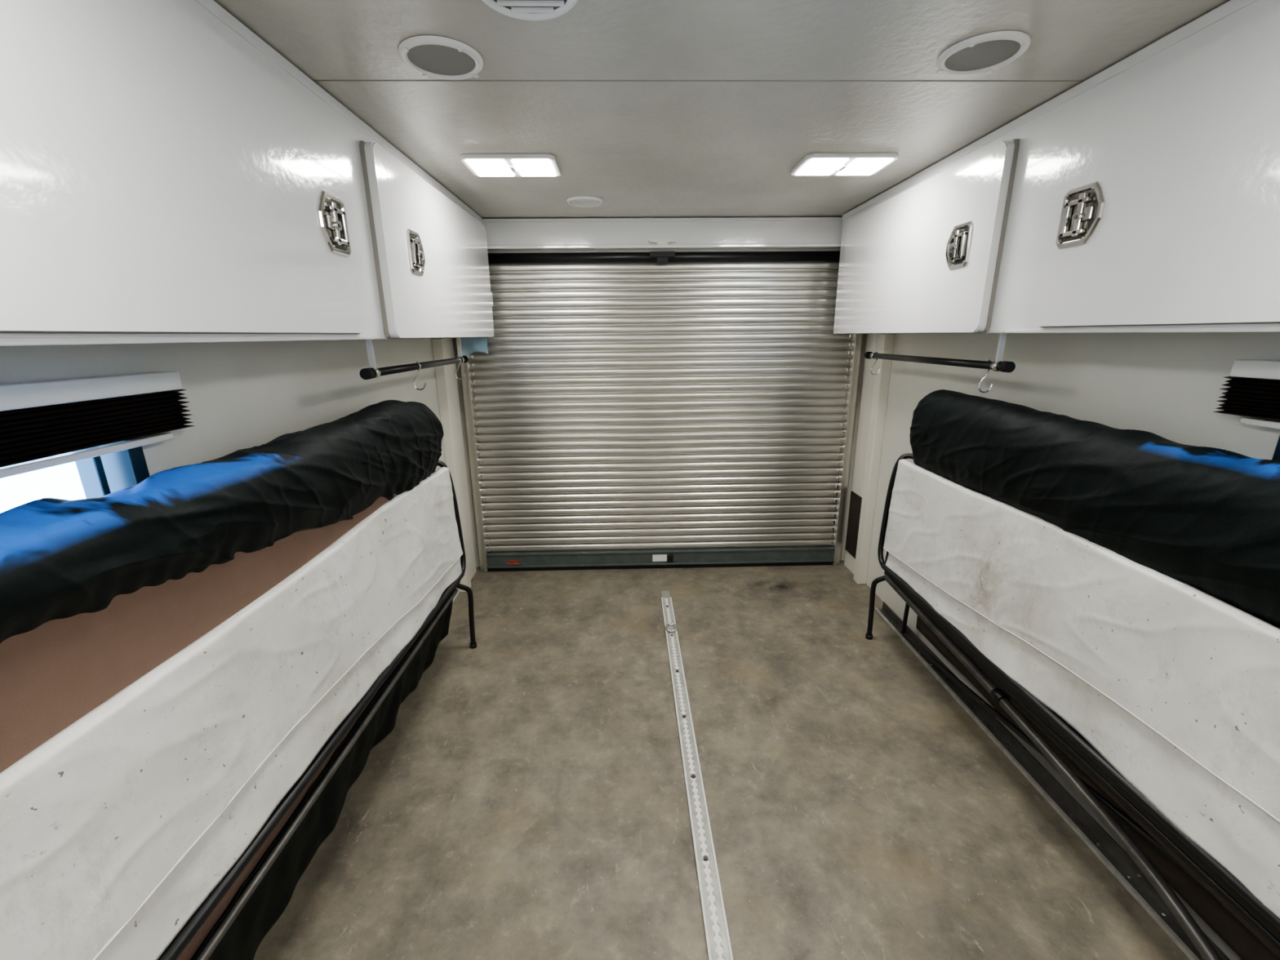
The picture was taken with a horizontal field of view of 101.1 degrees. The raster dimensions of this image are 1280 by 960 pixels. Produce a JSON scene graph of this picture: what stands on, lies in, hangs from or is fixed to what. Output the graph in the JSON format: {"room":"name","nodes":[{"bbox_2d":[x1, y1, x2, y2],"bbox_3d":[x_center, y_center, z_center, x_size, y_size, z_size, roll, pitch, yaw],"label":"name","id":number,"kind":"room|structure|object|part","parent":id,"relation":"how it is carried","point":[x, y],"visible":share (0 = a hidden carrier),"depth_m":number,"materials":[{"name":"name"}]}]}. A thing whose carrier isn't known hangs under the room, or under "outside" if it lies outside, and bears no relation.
{"room":"camper trailer interior","nodes":[
{"label":"camper trailer interior","id":0,"kind":"room"},
{"bbox_2d":[0,337,459,601],"bbox_3d":[-1.089,0.184,1.008,0.060,2.128,5.100,-1,15,-1],"label":"wall","id":1,"kind":"structure","parent":0,"point":[245,394],"depth_m":1.44,"materials":[{"name":"paint"}]},
{"bbox_2d":[0,371,182,411],"bbox_3d":[-1.027,-0.080,0.654,0.053,0.039,1.055,-1,15,-1],"label":"blind headrail","id":2,"kind":"object","parent":1,"relation":"attached to","point":[28,394],"depth_m":0.95,"materials":[{"name":"white plastic"}]},
{"bbox_2d":[0,389,195,467],"bbox_3d":[-1.020,-0.021,0.682,0.022,0.092,1.076,-1,15,-1],"label":"blind pleats","id":3,"kind":"object","parent":1,"relation":"attached to","point":[32,433],"visible":0.98,"depth_m":0.97,"materials":[{"name":"black fabric"}]},
{"bbox_2d":[0,432,173,478],"bbox_3d":[-1.035,0.038,0.671,0.031,0.014,1.025,-1,15,-1],"label":"rail","id":4,"kind":"object","parent":3,"relation":"attached to","point":[58,460],"depth_m":0.97,"materials":[{"name":"white plastic"}]},
{"bbox_2d":[75,437,149,498],"bbox_3d":[-1.072,0.167,0.729,0.062,0.410,0.870,-1,15,-1],"label":"window","id":5,"kind":"structure","parent":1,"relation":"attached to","point":[103,475],"depth_m":1.09,"materials":[{"name":"blue glass"}]},
{"bbox_2d":[0,0,493,346],"bbox_3d":[-0.904,-0.496,0.665,0.313,0.631,4.750,-1,15,-1],"label":"upper cabinet","id":6,"kind":"object","parent":1,"relation":"attached to","point":[167,175],"visible":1,"depth_m":0.94,"materials":[{"name":"white"}]},
{"bbox_3d":[-0.804,-0.671,1.382,0.001,0.118,0.108,-1,15,-1],"label":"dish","id":7,"kind":"part","parent":6,"relation":"part of","materials":[{"name":"silver metal"}]},
{"bbox_2d":[359,337,468,390],"bbox_3d":[-0.903,-0.496,2.237,0.052,0.204,1.098,-1,15,-1],"label":"hanging rod","id":8,"kind":"object","parent":6,"relation":"hanging from","point":[373,371],"visible":1,"depth_m":1.98,"materials":[{"name":"black metal"}]},
{"bbox_3d":[-0.906,-0.490,2.238,0.027,0.027,1.060,-1,15,-1],"label":"rod","id":9,"kind":"part","parent":8,"relation":"part of","materials":[{"name":"black metal"}]},
{"bbox_3d":[-0.797,-0.807,1.873,0.001,0.118,0.108,-1,15,-1],"label":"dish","id":10,"kind":"part","parent":6,"relation":"part of","materials":[{"name":"silver metal"}]},
{"bbox_3d":[-0.825,-0.909,2.265,0.034,0.568,1.310,-1,15,-1],"label":"door panel","id":11,"kind":"part","parent":6,"relation":"part of","materials":[{"name":"white"}]},
{"bbox_2d":[460,337,488,355],"bbox_3d":[-0.954,-0.757,3.003,0.165,0.109,0.021,-1,15,-1],"label":"plastic film","id":12,"kind":"object","parent":6,"relation":"attached to","point":[468,345],"visible":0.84,"depth_m":3.00,"materials":[{"name":"blue plastic"}]},
{"bbox_2d":[440,337,475,579],"bbox_3d":[-1.100,-0.288,3.150,0.025,1.900,0.160,-1,15,-1],"label":"door frame","id":13,"kind":"structure","parent":1,"relation":"attached to","point":[450,344],"depth_m":3.20,"materials":[{"name":"beige"}]},
{"bbox_2d":[453,248,866,567],"bbox_3d":[0.129,-0.488,3.402,2.620,2.128,0.309,-1,15,-1],"label":"door frame","id":14,"kind":"structure","parent":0,"point":[864,336],"depth_m":3.26,"materials":[{"name":"paint"}]},
{"bbox_2d":[460,333,862,572],"bbox_3d":[0.134,-0.348,3.265,2.400,1.929,0.070,-1,15,-1],"label":"guide","id":15,"kind":"object","parent":14,"relation":"attached to","point":[857,340],"visible":0.52,"depth_m":3.29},
{"bbox_2d":[469,261,853,552],"bbox_3d":[0.134,-0.395,3.260,2.310,1.775,0.020,-1,15,-1],"label":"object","id":16,"kind":"object","parent":15,"relation":"attached to","point":[680,405],"visible":0.87,"depth_m":3.24,"materials":[{"name":"silver metal"}]},
{"bbox_2d":[486,546,834,568],"bbox_3d":[0.143,0.512,3.488,2.300,0.095,0.042,-1,15,-1],"label":"bottom bar","id":17,"kind":"object","parent":16,"relation":"attached to","point":[820,553],"visible":1,"depth_m":3.48,"materials":[{"name":"grey metal"}]},
{"bbox_2d":[506,560,519,564],"bbox_3d":[-0.836,0.542,3.464,0.080,0.028,0.005,-1,15,-1],"label":"sticker","id":18,"kind":"object","parent":17,"relation":"attached to","point":[508,563],"visible":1,"depth_m":3.46,"materials":[{"name":"red"}]},
{"bbox_2d":[652,554,666,561],"bbox_3d":[0.131,0.516,3.481,0.095,0.046,0.007,-1,15,-1],"label":"warning label","id":19,"kind":"object","parent":17,"relation":"attached to","point":[658,557],"visible":1,"depth_m":3.48,"materials":[{"name":"white paper"}]},
{"bbox_2d":[666,554,673,561],"bbox_3d":[0.198,0.516,3.479,0.040,0.050,0.016,-1,15,-1],"label":"block","id":20,"kind":"object","parent":17,"relation":"in","point":[669,557],"visible":1,"depth_m":3.47,"materials":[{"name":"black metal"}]},
{"bbox_2d":[467,333,853,551],"bbox_3d":[0.134,-0.391,3.246,2.300,1.750,0.012,-1,15,-1],"label":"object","id":21,"kind":"object","parent":16,"relation":"attached to","point":[851,335],"visible":0.73,"depth_m":3.29,"materials":[{"name":"silver metal"}]},
{"bbox_2d":[488,250,839,263],"bbox_3d":[0.126,-1.272,3.005,2.300,0.056,0.056,-1,15,-1],"label":"tube","id":22,"kind":"object","parent":15,"relation":"attached to","point":[808,255],"visible":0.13,"depth_m":2.98,"materials":[{"name":"black metal"}]},
{"bbox_2d":[649,251,675,263],"bbox_3d":[0.126,-1.259,2.980,0.140,0.060,0.035,-1,15,-1],"label":"latch plate","id":23,"kind":"object","parent":22,"relation":"attached to","point":[662,256],"visible":1,"depth_m":2.96,"materials":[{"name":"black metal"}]},
{"bbox_2d":[481,220,843,245],"bbox_3d":[0.124,-1.397,2.970,2.480,0.139,0.040,-1,15,-1],"label":"roller door housing","id":24,"kind":"object","parent":14,"relation":"attached to","point":[789,232],"visible":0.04,"depth_m":2.95,"materials":[{"name":"white metal"}]},
{"bbox_2d":[481,217,842,222],"bbox_3d":[0.124,-1.451,2.937,2.480,0.016,0.035,-1,15,-1],"label":"bead","id":25,"kind":"object","parent":24,"relation":"attached to","point":[716,219],"depth_m":2.92},
{"bbox_2d":[487,243,840,249],"bbox_3d":[0.126,-1.315,2.967,2.480,0.017,0.050,-1,15,-1],"label":"header lip","id":26,"kind":"object","parent":24,"relation":"attached to","point":[811,245],"depth_m":2.95,"materials":[{"name":"white metal"}]},
{"bbox_2d":[648,239,676,244],"bbox_3d":[0.126,-1.334,2.954,0.160,0.027,0.025,-1,15,-1],"label":"tab","id":27,"kind":"object","parent":14,"relation":"attached to","point":[660,242],"visible":1,"depth_m":2.94,"materials":[{"name":"beige plastic"}]},
{"bbox_2d":[488,561,832,571],"bbox_3d":[0.143,0.569,3.513,2.300,0.029,0.030,-1,15,-1],"label":"seal","id":28,"kind":"object","parent":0,"point":[819,562],"depth_m":3.50,"materials":[{"name":"black rubber"}]},
{"bbox_2d":[312,80,1084,81],"bbox_3d":[0.165,-1.027,1.354,2.000,0.002,0.004,-1,15,-1],"label":"ceiling seam","id":29,"kind":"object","parent":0,"point":[313,80],"depth_m":1.35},
{"bbox_2d":[253,560,1190,959],"bbox_3d":[0.201,1.229,1.330,2.660,0.080,5.100,-1,15,-1],"label":"floor","id":30,"kind":"structure","parent":0,"point":[527,799],"depth_m":1.75,"materials":[{"name":"concrete"}]},
{"bbox_2d":[0,400,476,959],"bbox_3d":[-0.912,0.578,1.178,0.267,1.274,2.711,-1,15,-1],"label":"bunk bed","id":31,"kind":"object","parent":30,"relation":"on","point":[201,664],"visible":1,"depth_m":1.00,"materials":[{"name":"white fabric"}]},
{"bbox_3d":[-0.852,0.642,2.535,0.051,0.390,0.120,10,19,34],"label":"leg","id":32,"kind":"part","parent":31,"relation":"part of","materials":[{"name":"black metal"}]},
{"bbox_2d":[431,338,471,591],"bbox_3d":[-1.079,-0.044,3.036,0.055,1.490,0.070,-1,15,-1],"label":"post","id":33,"kind":"object","parent":30,"relation":"on","point":[439,351],"visible":0.74,"depth_m":2.95,"materials":[{"name":"beige"}]},
{"bbox_2d":[661,591,733,959],"bbox_3d":[0.198,1.160,1.409,0.060,0.009,3.690,-1,15,-1],"label":"track","id":34,"kind":"object","parent":30,"relation":"on","point":[716,929],"visible":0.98,"depth_m":1.70,"materials":[{"name":"metal"}]},
{"bbox_2d":[664,622,677,631],"bbox_3d":[0.163,0.772,2.759,0.065,0.022,0.062,-1,15,-1],"label":"ring","id":35,"kind":"object","parent":34,"relation":"on","point":[671,628],"visible":1,"depth_m":2.75,"materials":[{"name":"silver metal"}]},
{"bbox_2d":[853,333,894,584],"bbox_3d":[1.365,-0.083,3.089,0.055,1.490,0.070,-1,15,-1],"label":"post","id":36,"kind":"object","parent":30,"relation":"on","point":[886,344],"visible":1,"depth_m":3.05,"materials":[{"name":"beige"}]},
{"bbox_2d":[874,601,1230,959],"bbox_3d":[1.375,1.091,1.540,0.051,0.049,2.920,-1,15,-1],"label":"rail","id":37,"kind":"object","parent":30,"relation":"on","point":[1109,852],"visible":0.91,"depth_m":1.70,"materials":[{"name":"metal"}]},
{"bbox_2d":[865,389,1279,959],"bbox_3d":[1.298,0.547,1.226,0.268,1.267,2.711,-1,15,-1],"label":"bunk bed","id":38,"kind":"object","parent":30,"relation":"on","point":[1112,594],"visible":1,"depth_m":1.32,"materials":[{"name":"white fabric"}]},
{"bbox_3d":[1.182,0.611,2.579,0.051,0.390,0.120,-12,19,-36],"label":"leg","id":39,"kind":"part","parent":38,"relation":"part of","materials":[{"name":"black metal"}]},
{"bbox_3d":[1.333,0.604,2.604,0.022,0.387,0.091,3,16,14],"label":"leg","id":40,"kind":"part","parent":38,"relation":"part of","materials":[{"name":"black metal"}]},
{"bbox_2d":[213,0,1230,218],"bbox_3d":[0.180,-0.900,0.742,2.660,0.080,5.100,-1,15,-1],"label":"ceiling","id":41,"kind":"structure","parent":0,"point":[646,149],"depth_m":1.38,"materials":[{"name":"paint"}]},
{"bbox_2d":[398,35,483,79],"bbox_3d":[-0.462,-0.978,1.228,0.186,0.014,0.186,-1,15,-1],"label":"ceiling speaker","id":42,"kind":"object","parent":41,"relation":"attached to","point":[439,57],"depth_m":1.22},
{"bbox_2d":[459,153,560,177],"bbox_3d":[-0.482,-1.187,1.995,0.340,0.020,0.230,-1,15,-1],"label":"ceiling light","id":43,"kind":"object","parent":41,"relation":"attached to","point":[529,165],"depth_m":1.95,"materials":[{"name":"white plastic"}]},
{"bbox_2d":[481,0,577,20],"bbox_3d":[-0.210,-0.913,0.978,0.200,0.011,0.200,-1,15,-1],"label":"ceiling vent","id":44,"kind":"object","parent":41,"relation":"attached to","point":[526,10],"depth_m":1.04,"materials":[{"name":"white plastic"}]},
{"bbox_2d":[566,195,603,207],"bbox_3d":[-0.266,-1.346,2.548,0.176,0.011,0.176,-1,15,-1],"label":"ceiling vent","id":45,"kind":"object","parent":41,"relation":"attached to","point":[580,201],"depth_m":2.53,"materials":[{"name":"white plastic"}]},
{"bbox_2d":[791,152,899,176],"bbox_3d":[0.778,-1.206,2.022,0.340,0.020,0.230,-1,15,-1],"label":"ceiling light","id":46,"kind":"object","parent":41,"relation":"attached to","point":[813,164],"depth_m":1.98,"materials":[{"name":"white plastic"}]},
{"bbox_2d":[936,30,1031,75],"bbox_3d":[0.798,-0.991,1.231,0.186,0.014,0.186,-1,15,-1],"label":"ceiling speaker","id":47,"kind":"object","parent":41,"relation":"attached to","point":[989,51],"depth_m":1.22},
{"bbox_2d":[843,332,1279,959],"bbox_3d":[1.470,0.144,1.064,0.060,2.128,5.100,-1,15,-1],"label":"wall","id":48,"kind":"structure","parent":0,"point":[1166,385],"depth_m":1.65,"materials":[{"name":"paint"}]},
{"bbox_2d":[844,491,862,559],"bbox_3d":[1.363,0.288,3.342,0.010,0.400,0.180,-1,15,-1],"label":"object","id":49,"kind":"structure","parent":48,"relation":"attached to","point":[855,500],"depth_m":3.35,"materials":[{"name":"black plastic"}]},
{"bbox_2d":[844,333,879,574],"bbox_3d":[1.374,-0.327,3.204,0.025,1.900,0.160,-1,15,-1],"label":"door frame","id":50,"kind":"structure","parent":48,"relation":"attached to","point":[868,385],"depth_m":3.20,"materials":[{"name":"beige"}]},
{"bbox_2d":[833,0,1279,333],"bbox_3d":[1.279,-0.527,0.702,0.313,0.631,4.730,-1,15,-1],"label":"upper cabinet","id":51,"kind":"object","parent":48,"relation":"attached to","point":[1143,196],"visible":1,"depth_m":1.28,"materials":[{"name":"white"}]},
{"bbox_3d":[1.119,-0.924,2.252,0.034,0.568,1.205,-1,15,-1],"label":"door panel","id":52,"kind":"part","parent":51,"relation":"part of","materials":[{"name":"white"}]},
{"bbox_2d":[864,333,1015,392],"bbox_3d":[1.216,-0.522,2.259,0.052,0.204,1.068,-1,15,-1],"label":"hanging rod","id":53,"kind":"object","parent":51,"relation":"hanging from","point":[997,365],"visible":0.99,"depth_m":1.98,"materials":[{"name":"black metal"}]},
{"bbox_3d":[1.214,-0.516,2.260,0.027,0.027,1.030,-1,15,-1],"label":"rod","id":54,"kind":"part","parent":53,"relation":"part of","materials":[{"name":"black metal"}]},
{"bbox_3d":[1.112,-0.816,1.838,0.001,0.118,0.108,-1,15,-1],"label":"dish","id":55,"kind":"part","parent":51,"relation":"part of","materials":[{"name":"silver metal"}]},
{"bbox_3d":[1.144,-0.686,1.366,0.001,0.118,0.108,-1,15,-1],"label":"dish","id":56,"kind":"part","parent":51,"relation":"part of","materials":[{"name":"silver metal"}]},
{"bbox_3d":[1.173,-0.468,0.589,0.014,0.543,1.825,-1,15,-1],"label":"door panel","id":57,"kind":"part","parent":51,"relation":"part of","materials":[{"name":"white"}]},
{"bbox_2d":[1213,376,1279,420],"bbox_3d":[1.409,-0.060,0.739,0.022,0.092,1.086,-1,15,-1],"label":"blind pleats","id":58,"kind":"object","parent":48,"relation":"attached to","point":[1255,397],"visible":0.98,"depth_m":1.20,"materials":[{"name":"black fabric"}]},
{"bbox_2d":[1239,417,1279,429],"bbox_3d":[1.425,-0.001,0.729,0.031,0.014,1.035,-1,15,-1],"label":"rail","id":59,"kind":"object","parent":58,"relation":"attached to","point":[1251,421],"depth_m":1.19,"materials":[{"name":"white plastic"}]},
{"bbox_2d":[1230,359,1279,379],"bbox_3d":[1.415,-0.119,0.712,0.053,0.039,1.065,-1,15,-1],"label":"blind headrail","id":60,"kind":"object","parent":48,"relation":"attached to","point":[1246,368],"depth_m":1.18,"materials":[{"name":"white plastic"}]},
{"bbox_2d":[1271,435,1279,460],"bbox_3d":[1.465,0.127,0.784,0.062,0.410,0.870,-1,15,-1],"label":"frame","id":61,"kind":"object","parent":48,"relation":"attached to","point":[1276,456],"visible":0.02,"depth_m":1.17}
]}

